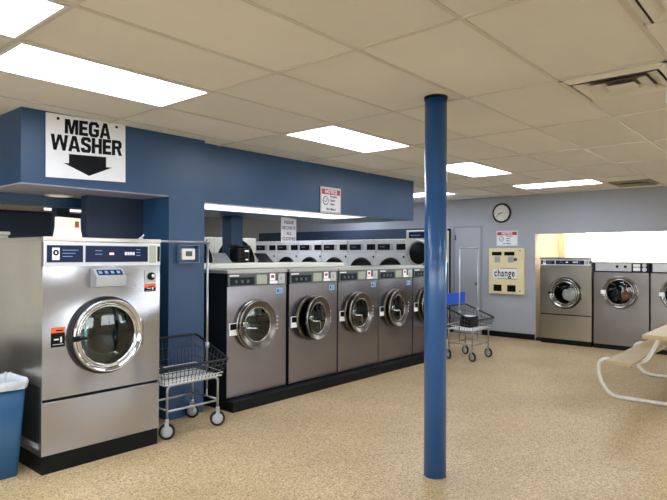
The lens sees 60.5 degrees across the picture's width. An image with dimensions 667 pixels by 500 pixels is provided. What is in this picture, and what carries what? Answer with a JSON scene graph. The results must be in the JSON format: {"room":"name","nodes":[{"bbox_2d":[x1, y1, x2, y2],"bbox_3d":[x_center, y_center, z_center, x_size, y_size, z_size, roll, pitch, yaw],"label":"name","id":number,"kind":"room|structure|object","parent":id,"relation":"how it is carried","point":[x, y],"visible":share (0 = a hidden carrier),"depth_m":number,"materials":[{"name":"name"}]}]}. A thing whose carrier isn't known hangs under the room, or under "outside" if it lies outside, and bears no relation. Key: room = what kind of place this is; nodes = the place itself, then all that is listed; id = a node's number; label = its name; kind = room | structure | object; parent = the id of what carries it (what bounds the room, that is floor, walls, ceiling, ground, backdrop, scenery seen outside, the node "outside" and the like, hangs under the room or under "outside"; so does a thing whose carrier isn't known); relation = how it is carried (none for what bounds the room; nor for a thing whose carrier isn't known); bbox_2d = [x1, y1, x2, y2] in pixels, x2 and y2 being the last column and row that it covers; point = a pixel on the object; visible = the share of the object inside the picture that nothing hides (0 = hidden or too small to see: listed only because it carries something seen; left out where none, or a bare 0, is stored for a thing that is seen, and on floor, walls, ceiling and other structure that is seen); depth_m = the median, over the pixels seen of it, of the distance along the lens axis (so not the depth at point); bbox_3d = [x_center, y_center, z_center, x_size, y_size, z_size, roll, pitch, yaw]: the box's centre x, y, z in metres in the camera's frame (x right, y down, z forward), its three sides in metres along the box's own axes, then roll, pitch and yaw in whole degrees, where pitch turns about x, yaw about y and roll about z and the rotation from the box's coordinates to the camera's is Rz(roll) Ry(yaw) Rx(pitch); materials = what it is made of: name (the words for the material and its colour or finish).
{"room":"laundry","nodes":[
{"label":"laundry","id":0,"kind":"room"},
{"bbox_2d":[0,212,80,236],"bbox_3d":[-5.236,-0.347,6.409,0.300,0.300,4.860,0,-1,41],"label":"wall partition","id":1,"kind":"structure","parent":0,"point":[17,224],"depth_m":7.55,"materials":[{"name":"blue paint"}]},
{"bbox_2d":[0,209,80,237],"bbox_3d":[-9.489,0.276,12.844,0.150,2.594,13.060,0,-1,41],"label":"wall","id":2,"kind":"structure","parent":0,"point":[10,211],"depth_m":14.64,"materials":[{"name":"blue paint"}]},
{"bbox_2d":[51,207,69,236],"bbox_3d":[-3.143,0.250,6.575,0.150,2.594,0.145,0,-1,41],"label":"wall pier","id":3,"kind":"object","parent":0,"point":[56,212],"depth_m":6.54,"materials":[{"name":"blue paint"}]},
{"bbox_2d":[81,195,142,238],"bbox_3d":[-1.921,0.528,5.438,0.105,2.030,0.935,0,-1,41],"label":"wall","id":4,"kind":"structure","parent":0,"point":[101,216],"depth_m":5.23,"materials":[{"name":"blue paint"}]},
{"bbox_2d":[143,196,204,419],"bbox_3d":[-1.533,0.527,5.463,0.440,2.035,0.390,0,-1,41],"label":"wall column","id":5,"kind":"structure","parent":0,"point":[171,217],"depth_m":5.29,"materials":[{"name":"blue paint"}]},
{"bbox_2d":[177,245,199,262],"bbox_3d":[-1.347,0.037,5.305,0.050,0.167,0.219,0,-1,41],"label":"thermostat","id":6,"kind":"object","parent":5,"relation":"attached to","point":[185,253],"visible":1,"depth_m":5.30,"materials":[{"name":"white plastic"}]},
{"bbox_2d":[0,106,413,223],"bbox_3d":[-1.245,-0.747,6.911,1.890,0.579,5.455,0,-1,41],"label":"soffit","id":7,"kind":"structure","parent":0,"point":[233,176],"depth_m":5.74,"materials":[{"name":"blue paint"}]},
{"bbox_2d":[0,192,80,208],"bbox_3d":[-3.562,-0.455,4.109,0.100,0.091,3.560,0,-1,41],"label":"trim","id":8,"kind":"structure","parent":7,"relation":"attached to","point":[5,198],"depth_m":5.11,"materials":[{"name":"blue paint"}]},
{"bbox_2d":[44,194,72,197],"bbox_3d":[-2.468,-0.484,5.133,0.234,0.008,0.234,0,-1,41],"label":"recessed light","id":9,"kind":"object","parent":7,"relation":"attached to","point":[47,195],"visible":1,"depth_m":5.10,"materials":[{"name":"white paint"}]},
{"bbox_2d":[0,182,168,199],"bbox_3d":[-2.491,-0.490,5.470,1.885,0.009,1.640,0,-1,41],"label":"trim","id":10,"kind":"structure","parent":7,"relation":"attached to","point":[21,187],"depth_m":4.79,"materials":[{"name":"white paint"}]},
{"bbox_2d":[45,112,124,181],"bbox_3d":[-1.976,-0.810,4.596,0.014,0.512,0.655,0,-1,41],"label":"sign","id":11,"kind":"object","parent":7,"relation":"attached to","point":[75,147],"visible":1,"depth_m":4.57,"materials":[{"name":"white plastic"}]},
{"bbox_2d":[205,202,365,218],"bbox_3d":[-0.654,-0.449,6.776,0.590,0.014,2.650,0,-1,41],"label":"strip light","id":12,"kind":"object","parent":7,"relation":"attached to","point":[208,206],"visible":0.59,"depth_m":6.64,"materials":[{"name":"white paint"}]},
{"bbox_2d":[281,217,295,242],"bbox_3d":[-0.614,-0.272,7.860,0.004,0.350,0.295,0,-1,41],"label":"paper note","id":13,"kind":"object","parent":7,"relation":"hanging from","point":[288,225],"visible":1,"depth_m":7.85,"materials":[{"name":"white paper"}]},
{"bbox_2d":[320,186,340,213],"bbox_3d":[-0.032,-0.608,7.001,0.010,0.310,0.375,0,-1,41],"label":"notice sign","id":14,"kind":"object","parent":7,"relation":"attached to","point":[330,198],"visible":1,"depth_m":6.99,"materials":[{"name":"white paper"}]},
{"bbox_2d":[222,216,242,256],"bbox_3d":[-1.371,0.557,7.740,0.190,2.014,0.200,0,-1,41],"label":"column","id":15,"kind":"structure","parent":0,"point":[232,226],"depth_m":7.68,"materials":[{"name":"blue paint"}]},
{"bbox_2d":[0,0,666,213],"bbox_3d":[-1.435,-1.090,7.755,19.000,0.120,16.150,0,-1,41],"label":"ceiling","id":16,"kind":"structure","parent":0,"point":[563,38],"depth_m":3.48,"materials":[{"name":"tile"}]},
{"bbox_2d":[0,0,68,38],"bbox_3d":[-1.764,-1.071,2.233,0.584,0.012,1.193,0,-1,41],"label":"recessed light","id":17,"kind":"object","parent":16,"relation":"in","point":[17,17],"visible":1,"depth_m":2.58,"materials":[{"name":"white paint"}]},
{"bbox_2d":[43,207,80,211],"bbox_3d":[-3.220,-0.757,6.987,0.060,0.575,0.600,0,-1,41],"label":"strip light","id":18,"kind":"object","parent":16,"relation":"attached to","point":[45,208],"visible":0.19,"depth_m":6.97,"materials":[{"name":"white paint"}]},
{"bbox_2d":[0,41,210,106],"bbox_3d":[-1.429,-1.059,3.554,0.584,0.012,1.193,0,-1,41],"label":"recessed light","id":19,"kind":"object","parent":16,"relation":"in","point":[24,59],"visible":1,"depth_m":3.47,"materials":[{"name":"white paint"}]},
{"bbox_2d":[0,0,666,213],"bbox_3d":[-2.347,-1.040,6.699,18.700,0.008,13.060,0,-1,41],"label":"grid","id":20,"kind":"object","parent":16,"relation":"attached to","point":[76,4],"depth_m":3.62,"materials":[{"name":"beige metal"}]},
{"bbox_2d":[284,125,410,152],"bbox_3d":[0.164,-1.037,5.401,0.584,0.012,1.193,0,-1,41],"label":"recessed light","id":21,"kind":"object","parent":16,"relation":"in","point":[333,135],"visible":1,"depth_m":5.35,"materials":[{"name":"white paint"}]},
{"bbox_2d":[413,192,453,196],"bbox_3d":[1.534,-0.991,10.256,1.193,0.012,0.584,0,-1,41],"label":"recessed light","id":22,"kind":"object","parent":16,"relation":"in","point":[421,194],"visible":0.27,"depth_m":10.19,"materials":[{"name":"white paint"}]},
{"bbox_2d":[447,162,513,176],"bbox_3d":[1.756,-1.015,7.247,0.584,0.012,1.193,0,-1,41],"label":"recessed light","id":23,"kind":"object","parent":16,"relation":"in","point":[471,169],"visible":0.83,"depth_m":7.27,"materials":[{"name":"white paint"}]},
{"bbox_2d":[511,179,602,188],"bbox_3d":[3.381,-0.997,8.663,1.193,0.012,0.584,0,-1,41],"label":"recessed light","id":24,"kind":"object","parent":16,"relation":"in","point":[586,181],"visible":1,"depth_m":8.67,"materials":[{"name":"white paint"}]},
{"bbox_2d":[559,61,666,101],"bbox_3d":[1.811,-1.034,3.577,0.584,0.034,0.584,0,-1,41],"label":"ceiling vent","id":25,"kind":"object","parent":16,"relation":"in","point":[652,77],"visible":1,"depth_m":3.54,"materials":[{"name":"metal"}]},
{"bbox_2d":[608,179,659,186],"bbox_3d":[4.445,-0.983,8.459,0.574,0.034,0.574,0,-1,41],"label":"ceiling vent","id":26,"kind":"object","parent":16,"relation":"in","point":[644,182],"visible":1,"depth_m":8.38,"materials":[{"name":"beige metal"}]},
{"bbox_2d":[624,0,666,24],"bbox_3d":[1.476,-1.046,2.256,0.584,0.034,0.584,0,-1,41],"label":"ceiling vent","id":27,"kind":"object","parent":16,"relation":"in","point":[646,11],"visible":1,"depth_m":2.48,"materials":[{"name":"metal"}]},
{"bbox_2d":[0,332,666,499],"bbox_3d":[-1.446,1.624,7.733,19.000,0.120,16.150,0,-1,41],"label":"floor","id":28,"kind":"structure","parent":0,"point":[530,419],"depth_m":4.57,"materials":[{"name":"tile"}]},
{"bbox_2d":[0,231,9,237],"bbox_3d":[-3.350,0.685,4.612,0.620,1.690,1.140,0,-1,41],"label":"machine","id":29,"kind":"object","parent":28,"relation":"on","point":[2,234],"visible":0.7,"depth_m":4.82,"materials":[{"name":"metal"}]},
{"bbox_2d":[0,371,28,479],"bbox_3d":[-2.325,1.198,3.853,0.367,0.661,0.386,0,-1,41],"label":"trash can","id":30,"kind":"object","parent":28,"relation":"on","point":[13,386],"visible":1,"depth_m":3.82,"materials":[{"name":"blue plastic"}]},
{"bbox_2d":[0,234,160,475],"bbox_3d":[-1.976,0.703,4.463,0.973,1.663,0.904,0,-1,41],"label":"washer","id":31,"kind":"object","parent":28,"relation":"on","point":[79,316],"visible":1,"depth_m":4.12,"materials":[{"name":"metal"}]},
{"bbox_2d":[53,217,81,236],"bbox_3d":[-1.950,-0.166,4.196,0.040,0.148,0.205,0,-1,41],"label":"paper card","id":32,"kind":"object","parent":31,"relation":"on","point":[64,226],"visible":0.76,"depth_m":4.19,"materials":[{"name":"white paper"}]},
{"bbox_2d":[158,239,228,439],"bbox_3d":[-1.322,0.721,4.955,0.507,1.640,0.671,0,-1,41],"label":"cart","id":33,"kind":"object","parent":28,"relation":"on","point":[166,431],"visible":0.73,"depth_m":5.02,"materials":[{"name":"grey metal"}]},
{"bbox_2d":[159,335,227,385],"bbox_3d":[-1.318,0.942,4.949,0.480,0.322,0.655,0,-1,41],"label":"wire basket","id":34,"kind":"object","parent":33,"relation":"on","point":[191,372],"depth_m":5.01,"materials":[{"name":"silver metal"}]},
{"bbox_2d":[204,237,213,262],"bbox_3d":[-2.544,0.675,9.649,0.640,1.800,0.944,0,-1,41],"label":"dryer","id":35,"kind":"object","parent":28,"relation":"on","point":[211,239],"visible":0.11,"depth_m":9.77,"materials":[{"name":"beige metal"}]},
{"bbox_2d":[214,237,255,262],"bbox_3d":[-1.924,0.684,10.368,0.640,1.800,0.944,0,-1,41],"label":"dryer","id":36,"kind":"object","parent":28,"relation":"on","point":[251,242],"visible":0.09,"depth_m":10.41,"materials":[{"name":"beige metal"}]},
{"bbox_2d":[256,241,276,261],"bbox_3d":[-1.367,0.708,13.001,0.672,1.800,0.585,0,-1,41],"label":"washer","id":37,"kind":"object","parent":28,"relation":"on","point":[268,247],"visible":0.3,"depth_m":12.76,"materials":[{"name":"metal"}]},
{"bbox_2d":[204,262,343,378],"bbox_3d":[-0.853,0.857,6.847,0.700,1.405,2.230,0,-1,41],"label":"ledge","id":38,"kind":"object","parent":28,"relation":"on","point":[247,265],"visible":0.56,"depth_m":6.53,"materials":[{"name":"beige metal"}]},
{"bbox_2d":[212,253,231,262],"bbox_3d":[-1.305,0.092,6.645,0.183,0.115,0.260,0,-1,41],"label":"metal lid","id":39,"kind":"object","parent":38,"relation":"on","point":[219,257],"visible":0.93,"depth_m":6.64,"materials":[{"name":"metal"}]},
{"bbox_2d":[228,245,250,262],"bbox_3d":[-1.128,0.049,6.853,0.190,0.205,0.195,0,-1,41],"label":"plastic box","id":40,"kind":"object","parent":38,"relation":"on","point":[237,253],"visible":0.97,"depth_m":6.78,"materials":[{"name":"black plastic"}]},
{"bbox_2d":[254,253,272,262],"bbox_3d":[-0.880,0.098,7.137,0.183,0.115,0.260,0,-1,41],"label":"metal lid","id":41,"kind":"object","parent":38,"relation":"on","point":[262,257],"visible":1,"depth_m":7.13,"materials":[{"name":"metal"}]},
{"bbox_2d":[276,241,298,261],"bbox_3d":[-0.850,0.706,12.555,0.672,1.800,0.585,0,-1,41],"label":"washer","id":42,"kind":"object","parent":28,"relation":"on","point":[285,251],"visible":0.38,"depth_m":12.34,"materials":[{"name":"metal"}]},
{"bbox_2d":[298,240,322,261],"bbox_3d":[-0.333,0.705,12.109,0.672,1.800,0.585,0,-1,41],"label":"washer","id":43,"kind":"object","parent":28,"relation":"on","point":[309,251],"visible":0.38,"depth_m":11.89,"materials":[{"name":"metal"}]},
{"bbox_2d":[203,349,446,412],"bbox_3d":[0.050,1.516,7.250,0.878,0.100,4.088,0,-1,41],"label":"trim","id":44,"kind":"structure","parent":28,"relation":"on","point":[245,402],"depth_m":6.25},
{"bbox_2d":[203,268,286,399],"bbox_3d":[-0.999,0.826,6.003,0.870,1.250,0.804,0,-1,41],"label":"washer","id":45,"kind":"object","parent":44,"relation":"on","point":[247,307],"visible":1,"depth_m":5.68,"materials":[{"name":"metal"}]},
{"bbox_2d":[264,267,337,384],"bbox_3d":[-0.418,0.834,6.611,0.954,1.250,0.804,0,-1,41],"label":"washer","id":46,"kind":"object","parent":44,"relation":"on","point":[311,292],"visible":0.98,"depth_m":6.37,"materials":[{"name":"metal"}]},
{"bbox_2d":[318,266,378,373],"bbox_3d":[0.092,0.841,7.247,0.897,1.250,0.804,0,-1,41],"label":"washer","id":47,"kind":"object","parent":44,"relation":"on","point":[357,287],"visible":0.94,"depth_m":6.99,"materials":[{"name":"grey metal"}]},
{"bbox_2d":[354,265,412,363],"bbox_3d":[0.620,0.848,7.855,0.901,1.250,0.804,0,-1,41],"label":"washer","id":48,"kind":"object","parent":44,"relation":"on","point":[394,282],"visible":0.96,"depth_m":7.61,"materials":[{"name":"grey metal"}]},
{"bbox_2d":[375,265,423,355],"bbox_3d":[1.149,0.855,8.475,0.893,1.250,0.804,0,-1,41],"label":"washer","id":49,"kind":"object","parent":44,"relation":"on","point":[418,270],"visible":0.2,"depth_m":8.07,"materials":[{"name":"grey metal"}]},
{"bbox_2d":[322,240,348,265],"bbox_3d":[0.184,0.703,11.663,0.672,1.800,0.585,0,-1,41],"label":"washer","id":50,"kind":"object","parent":28,"relation":"on","point":[333,250],"visible":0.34,"depth_m":11.44,"materials":[{"name":"metal"}]},
{"bbox_2d":[348,239,376,265],"bbox_3d":[0.702,0.702,11.217,0.672,1.800,0.585,0,-1,41],"label":"washer","id":51,"kind":"object","parent":28,"relation":"on","point":[361,252],"visible":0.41,"depth_m":11.00,"materials":[{"name":"metal"}]},
{"bbox_2d":[376,239,405,264],"bbox_3d":[1.219,0.700,10.771,0.672,1.800,0.585,0,-1,41],"label":"washer","id":52,"kind":"object","parent":28,"relation":"on","point":[388,251],"visible":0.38,"depth_m":10.57,"materials":[{"name":"metal"}]},
{"bbox_2d":[405,230,448,325],"bbox_3d":[1.677,0.623,10.340,0.564,1.950,0.640,0,-1,41],"label":"dryer","id":53,"kind":"object","parent":28,"relation":"on","point":[414,252],"visible":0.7,"depth_m":10.22,"materials":[{"name":"beige metal"}]},
{"bbox_2d":[424,94,447,478],"bbox_3d":[0.699,0.245,3.924,0.162,2.592,0.162,0,-1,41],"label":"support pole","id":54,"kind":"object","parent":28,"relation":"on","point":[435,195],"visible":1,"depth_m":3.86,"materials":[{"name":"blue metal"}]},
{"bbox_2d":[446,246,493,361],"bbox_3d":[1.990,0.763,8.398,0.509,1.640,0.671,0,-1,41],"label":"cart","id":55,"kind":"object","parent":28,"relation":"on","point":[457,298],"visible":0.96,"depth_m":8.41,"materials":[{"name":"grey metal"}]},
{"bbox_2d":[460,315,477,327],"bbox_3d":[2.011,1.056,8.482,0.180,0.168,0.230,0,-1,41],"label":"box","id":56,"kind":"object","parent":55,"relation":"on","point":[472,317],"visible":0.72,"depth_m":8.41,"materials":[{"name":"black plastic"}]},
{"bbox_2d":[446,305,493,330],"bbox_3d":[1.995,0.984,8.391,0.480,0.322,0.655,0,-1,41],"label":"wire basket","id":57,"kind":"object","parent":55,"relation":"on","point":[481,327],"depth_m":8.30,"materials":[{"name":"metal"}]},
{"bbox_2d":[540,257,604,346],"bbox_3d":[4.137,0.867,9.930,0.856,1.475,0.843,0,-1,41],"label":"washer","id":58,"kind":"object","parent":28,"relation":"on","point":[562,321],"visible":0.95,"depth_m":9.67,"materials":[{"name":"metal"}]},
{"bbox_2d":[562,288,574,301],"bbox_3d":[4.042,0.764,9.780,0.267,0.246,0.154,0,-1,41],"label":"load","id":59,"kind":"object","parent":58,"relation":"in","point":[568,294],"visible":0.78,"depth_m":9.74,"materials":[{"name":"white fabric"}]},
{"bbox_2d":[593,261,650,350],"bbox_3d":[4.791,0.898,9.364,0.815,1.409,0.825,0,-1,41],"label":"washer","id":60,"kind":"object","parent":28,"relation":"on","point":[619,324],"visible":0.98,"depth_m":9.12,"materials":[{"name":"metal"}]},
{"bbox_2d":[611,290,619,300],"bbox_3d":[4.600,0.740,9.320,0.136,0.188,0.105,0,-1,41],"label":"load","id":61,"kind":"object","parent":60,"relation":"in","point":[615,295],"visible":1,"depth_m":9.29,"materials":[{"name":"fabric"}]},
{"bbox_2d":[621,287,631,301],"bbox_3d":[4.724,0.716,9.199,0.175,0.234,0.107,0,-1,41],"label":"load","id":62,"kind":"object","parent":60,"relation":"in","point":[626,293],"visible":0.86,"depth_m":9.17,"materials":[{"name":"brown fabric"}]},
{"bbox_2d":[597,324,666,405],"bbox_3d":[4.052,1.197,6.178,1.818,0.746,2.470,0,-1,41],"label":"picnic table","id":63,"kind":"object","parent":28,"relation":"on","point":[641,352],"visible":1,"depth_m":5.97,"materials":[{"name":"beige plastic"}]},
{"bbox_2d":[650,262,666,354],"bbox_3d":[5.424,0.896,8.818,0.815,1.409,0.825,0,-1,41],"label":"washer","id":64,"kind":"object","parent":28,"relation":"on","point":[658,269],"visible":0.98,"depth_m":8.76,"materials":[{"name":"metal"}]},
{"bbox_2d":[259,228,423,240],"bbox_3d":[0.058,-0.254,12.737,4.850,0.330,0.240,0,-1,41],"label":"wall ledge","id":65,"kind":"object","parent":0,"point":[383,233],"visible":0.43,"depth_m":12.40,"materials":[{"name":"blue paint"}]},
{"bbox_2d":[204,186,666,333],"bbox_3d":[1.962,0.314,11.689,18.700,2.594,0.150,0,-1,41],"label":"wall","id":66,"kind":"structure","parent":0,"point":[643,209],"depth_m":10.29,"materials":[{"name":"grey paint"}]},
{"bbox_2d":[448,229,450,331],"bbox_3d":[2.280,0.593,11.280,0.045,2.030,0.050,0,-1,41],"label":"conduit","id":67,"kind":"object","parent":66,"relation":"attached to","point":[449,230],"visible":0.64,"depth_m":11.27,"materials":[{"name":"grey metal"}]},
{"bbox_2d":[453,226,481,334],"bbox_3d":[2.564,0.572,11.008,0.600,2.070,0.090,0,-1,41],"label":"door","id":68,"kind":"structure","parent":66,"relation":"in","point":[464,236],"depth_m":11.01,"materials":[{"name":"grey metal"}]},
{"bbox_2d":[450,326,534,339],"bbox_3d":[1.966,1.560,11.564,4.265,0.100,0.012,0,-1,41],"label":"baseboard","id":69,"kind":"structure","parent":66,"relation":"attached to","point":[484,332],"depth_m":10.48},
{"bbox_2d":[492,203,510,222],"bbox_3d":[3.112,-0.686,10.585,0.360,0.360,0.036,0,-1,41],"label":"wall clock","id":70,"kind":"object","parent":66,"relation":"attached to","point":[501,213],"visible":1,"depth_m":10.58,"materials":[{"name":"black plastic"}]},
{"bbox_2d":[489,248,524,294],"bbox_3d":[3.173,0.387,10.497,0.672,0.843,0.070,0,-1,41],"label":"machine","id":71,"kind":"object","parent":66,"relation":"attached to","point":[506,265],"visible":1,"depth_m":10.47,"materials":[{"name":"beige metal"}]},
{"bbox_2d":[494,284,501,290],"bbox_3d":[3.038,0.699,10.587,0.157,0.120,0.006,0,-1,41],"label":"cup","id":72,"kind":"object","parent":71,"relation":"on","point":[497,287],"depth_m":10.58,"materials":[{"name":"black plastic"}]},
{"bbox_2d":[507,285,515,291],"bbox_3d":[3.239,0.701,10.413,0.160,0.120,0.006,0,-1,41],"label":"cup","id":73,"kind":"object","parent":71,"relation":"on","point":[510,288],"depth_m":10.41,"materials":[{"name":"black plastic"}]},
{"bbox_2d":[496,231,517,245],"bbox_3d":[3.195,-0.214,10.525,0.410,0.280,0.010,0,-1,41],"label":"notice sign","id":74,"kind":"object","parent":66,"relation":"attached to","point":[503,238],"visible":1,"depth_m":10.52,"materials":[{"name":"white paper"}]},
{"bbox_2d":[535,233,585,337],"bbox_3d":[7.145,0.312,8.998,7.175,2.594,2.836,0,-1,41],"label":"wall","id":75,"kind":"structure","parent":0,"point":[546,245],"depth_m":10.68,"materials":[{"name":"white paint"}]},
{"bbox_2d":[559,233,563,256],"bbox_3d":[7.062,0.311,8.901,6.935,2.594,0.150,0,-1,41],"label":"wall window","id":76,"kind":"structure","parent":75,"relation":"in","point":[561,236],"depth_m":11.08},
{"bbox_2d":[564,233,565,256],"bbox_3d":[7.051,-0.177,8.910,6.800,1.530,0.040,0,-1,41],"label":"window","id":77,"kind":"structure","parent":76,"relation":"attached to","point":[564,233],"depth_m":11.10,"materials":[{"name":"glass"}]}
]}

